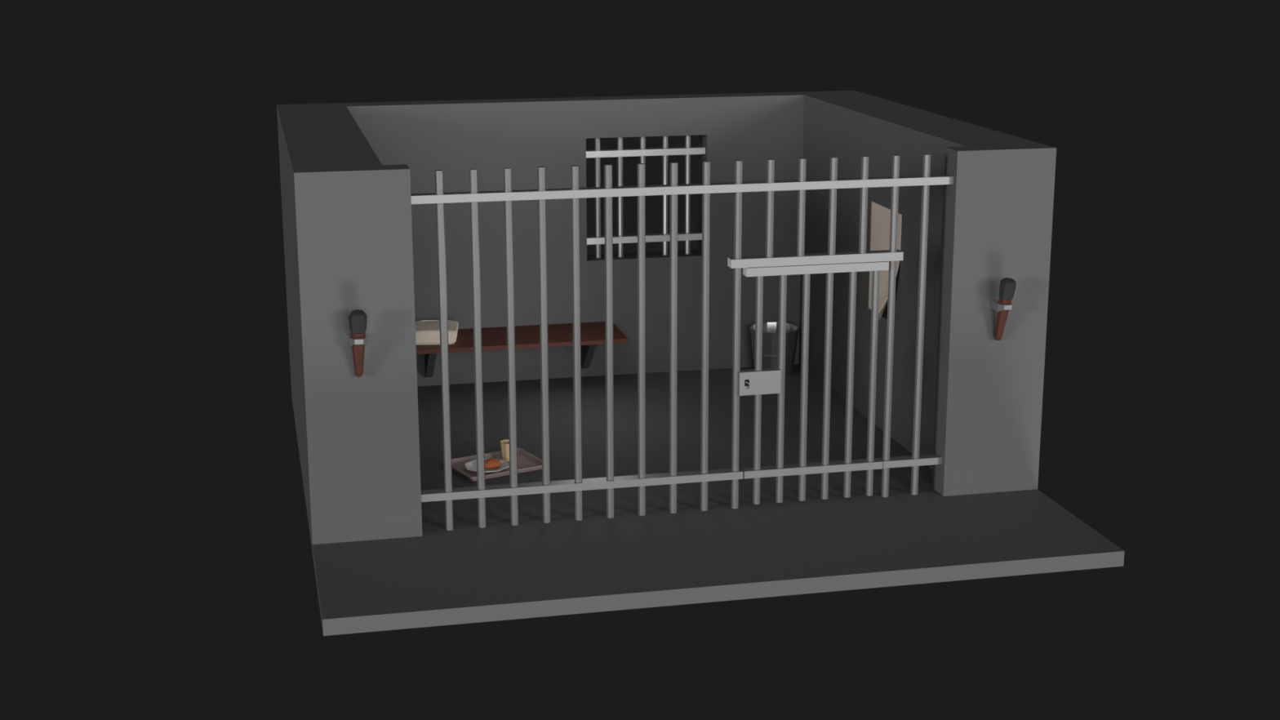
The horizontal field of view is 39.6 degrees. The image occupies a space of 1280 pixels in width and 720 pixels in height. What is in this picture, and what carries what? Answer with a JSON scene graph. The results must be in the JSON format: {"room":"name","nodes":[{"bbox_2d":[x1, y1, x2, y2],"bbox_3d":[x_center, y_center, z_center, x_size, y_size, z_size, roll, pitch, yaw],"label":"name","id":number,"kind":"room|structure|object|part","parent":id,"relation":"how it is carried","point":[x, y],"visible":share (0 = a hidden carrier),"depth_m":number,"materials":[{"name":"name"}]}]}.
{"room":"prison interior","nodes":[
{"label":"prison interior","id":0,"kind":"room"},
{"bbox_2d":[276,102,382,530],"bbox_3d":[-2.883,-0.628,16.516,0.691,3.000,4.812,-3,14,-12],"label":"wall","id":1,"kind":"structure","parent":0,"point":[310,135],"depth_m":15.78,"materials":[{"name":"grey paint"}]},
{"bbox_2d":[293,164,422,544],"bbox_3d":[-2.233,-0.028,14.132,0.882,3.000,0.269,-3,14,-12],"label":"wall","id":2,"kind":"structure","parent":0,"point":[353,224],"depth_m":13.99,"materials":[{"name":"grey paint"}]},
{"bbox_2d":[348,309,367,377],"bbox_3d":[-2.192,-0.121,13.837,0.140,0.565,0.263,-3,14,-12],"label":"torch","id":3,"kind":"object","parent":2,"relation":"attached to","point":[357,340],"visible":1,"depth_m":13.76,"materials":[{"name":"brown wood"}]},
{"bbox_3d":[-2.195,-0.061,13.868,0.110,0.433,0.199,-3,14,-12],"label":"handle","id":4,"kind":"part","parent":3,"relation":"part of","materials":[{"name":"brown wood"}]},
{"bbox_2d":[344,92,804,386],"bbox_3d":[-0.649,-1.315,19.218,4.893,3.000,0.351,-3,14,-12],"label":"wall","id":5,"kind":"structure","parent":0,"point":[488,136],"depth_m":19.02,"materials":[{"name":"grey paint"}]},
{"bbox_2d":[416,321,628,377],"bbox_3d":[-1.349,-0.013,18.753,2.325,0.506,0.843,-3,14,-12],"label":"bed","id":6,"kind":"object","parent":5,"relation":"attached to","point":[592,334],"visible":0.75,"depth_m":18.63,"materials":[{"name":"red wood"}]},
{"bbox_2d":[415,320,458,345],"bbox_3d":[-2.144,-0.290,18.524,0.490,0.148,0.525,-1,14,-4],"label":"pillow","id":7,"kind":"object","parent":6,"relation":"on","point":[427,331],"visible":0.64,"depth_m":18.30,"materials":[{"name":"beige fabric"}]},
{"bbox_2d":[586,197,604,257],"label":"bars","id":8,"kind":"object","parent":5,"relation":"in","point":[597,239],"depth_m":19.16,"materials":[{"name":"metal"}]},
{"bbox_2d":[613,196,637,257],"label":"bars","id":9,"kind":"object","parent":5,"relation":"in","point":[620,238],"depth_m":19.23,"materials":[{"name":"metal"}]},
{"bbox_2d":[586,135,705,186],"label":"bars","id":10,"kind":"object","parent":5,"relation":"in","point":[620,153],"depth_m":19.09,"materials":[{"name":"metal"}]},
{"bbox_3d":[0.046,-2.233,19.100,1.324,0.069,0.120,-3,14,-12],"label":"rail","id":11,"kind":"part","parent":10,"relation":"part of","materials":[{"name":"metal"}]},
{"bbox_2d":[645,195,670,255],"label":"bars","id":12,"kind":"object","parent":5,"relation":"in","point":[664,237],"depth_m":19.32,"materials":[{"name":"metal"}]},
{"bbox_3d":[0.048,-1.325,19.329,1.324,0.070,0.120,-3,14,-12],"label":"rail","id":13,"kind":"part","parent":12,"relation":"part of","materials":[{"name":"metal"}]},
{"bbox_2d":[677,194,702,253],"label":"bars","id":14,"kind":"object","parent":5,"relation":"in","point":[687,236],"depth_m":19.38,"materials":[{"name":"metal"}]},
{"bbox_2d":[291,364,1124,635],"bbox_3d":[0.049,0.955,16.607,6.275,0.127,6.680,-3,14,-12],"label":"floor","id":15,"kind":"structure","parent":0,"point":[468,573],"depth_m":14.59,"materials":[{"name":"grey paint"}]},
{"bbox_2d":[451,447,542,480],"bbox_3d":[-1.317,0.957,16.258,0.786,0.046,0.604,-8,16,-30],"label":"food tray","id":16,"kind":"object","parent":15,"relation":"on","point":[526,462],"visible":0.47,"depth_m":16.29,"materials":[{"name":"brown plastic"}]},
{"bbox_2d":[464,457,509,473],"bbox_3d":[-1.389,0.973,16.134,0.388,0.046,0.388,-3,14,-12],"label":"plate","id":17,"kind":"object","parent":16,"relation":"on","point":[471,465],"visible":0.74,"depth_m":16.13,"materials":[{"name":"white ceramic"}]},
{"bbox_2d":[484,457,501,468],"bbox_3d":[-1.356,0.937,16.136,0.198,0.086,0.144,-9,17,-32],"label":"bread roll","id":18,"kind":"object","parent":17,"relation":"on","point":[491,463],"visible":0.76,"depth_m":16.09,"materials":[{"name":"orange food"}]},
{"bbox_2d":[499,439,509,461],"bbox_3d":[-1.218,0.837,16.418,0.142,0.172,0.142,-3,14,-12],"label":"cup","id":19,"kind":"object","parent":16,"relation":"on","point":[504,444],"visible":0.57,"depth_m":16.37,"materials":[{"name":"beige paper"}]},
{"bbox_2d":[410,153,953,530],"bbox_3d":[0.401,-0.158,14.695,4.511,2.965,0.115,-3,14,-12],"label":"bars","id":20,"kind":"object","parent":15,"relation":"on","point":[547,486],"visible":1,"depth_m":14.58,"materials":[{"name":"metal"}]},
{"bbox_3d":[-0.469,1.037,14.794,2.722,0.064,0.115,-3,14,-12],"label":"rail","id":21,"kind":"part","parent":20,"relation":"part of","materials":[{"name":"metal"}]},
{"bbox_3d":[0.398,-1.384,14.386,4.511,0.065,0.115,-3,14,-12],"label":"rail","id":22,"kind":"part","parent":20,"relation":"part of","materials":[{"name":"metal"}]},
{"bbox_2d":[737,261,888,504],"bbox_3d":[1.445,0.201,15.021,1.291,2.061,0.126,-3,14,-12],"label":"door","id":23,"kind":"structure","parent":20,"relation":"attached to","point":[758,381],"depth_m":14.99,"materials":[{"name":"metal"}]},
{"bbox_3d":[0.996,0.183,14.888,0.359,0.199,0.078,-3,14,-12],"label":"lock plate","id":24,"kind":"part","parent":23,"relation":"part of","materials":[{"name":"metal"}]},
{"bbox_3d":[1.472,0.926,15.216,1.237,0.064,0.115,-3,14,-12],"label":"door rail","id":25,"kind":"part","parent":23,"relation":"part of","materials":[{"name":"metal"}]},
{"bbox_3d":[1.467,-0.766,14.789,1.236,0.072,0.115,-3,14,-12],"label":"door rail","id":26,"kind":"part","parent":23,"relation":"part of","materials":[{"name":"metal"}]},
{"bbox_3d":[2.341,0.875,15.405,0.538,0.062,0.115,-3,14,-12],"label":"rail","id":27,"kind":"part","parent":20,"relation":"part of","materials":[{"name":"metal"}]},
{"bbox_2d":[748,321,799,376],"bbox_3d":[1.470,-0.112,19.536,0.560,0.504,0.560,-3,14,-12],"label":"bucket","id":28,"kind":"object","parent":15,"relation":"on","point":[770,330],"visible":0.66,"depth_m":19.36,"materials":[{"name":"metal"}]},
{"bbox_2d":[795,90,1039,469],"bbox_3d":[2.565,-0.938,17.701,0.691,3.000,4.812,-3,14,-12],"label":"wall","id":29,"kind":"structure","parent":0,"point":[847,126],"depth_m":17.30,"materials":[{"name":"grey paint"}]},
{"bbox_2d":[868,201,902,320],"bbox_3d":[2.234,-0.925,17.034,0.238,1.067,0.812,-3,14,-12],"label":"paper sheet","id":30,"kind":"object","parent":29,"relation":"attached to","point":[880,215],"visible":0.58,"depth_m":17.10,"materials":[{"name":"beige paper"}]},
{"bbox_2d":[931,143,1056,496],"bbox_3d":[3.029,-0.328,15.277,0.882,3.000,0.269,-3,14,-12],"label":"wall","id":31,"kind":"structure","parent":0,"point":[997,208],"depth_m":15.14,"materials":[{"name":"grey paint"}]},
{"bbox_2d":[990,277,1016,340],"bbox_3d":[3.065,-0.421,14.980,0.140,0.565,0.263,-3,14,-12],"label":"torch","id":32,"kind":"object","parent":31,"relation":"attached to","point":[1003,305],"visible":1,"depth_m":14.90,"materials":[{"name":"brown wood"}]},
{"bbox_3d":[3.062,-0.360,15.011,0.110,0.433,0.199,-3,14,-12],"label":"handle","id":33,"kind":"part","parent":32,"relation":"part of","materials":[{"name":"brown wood"}]}
]}

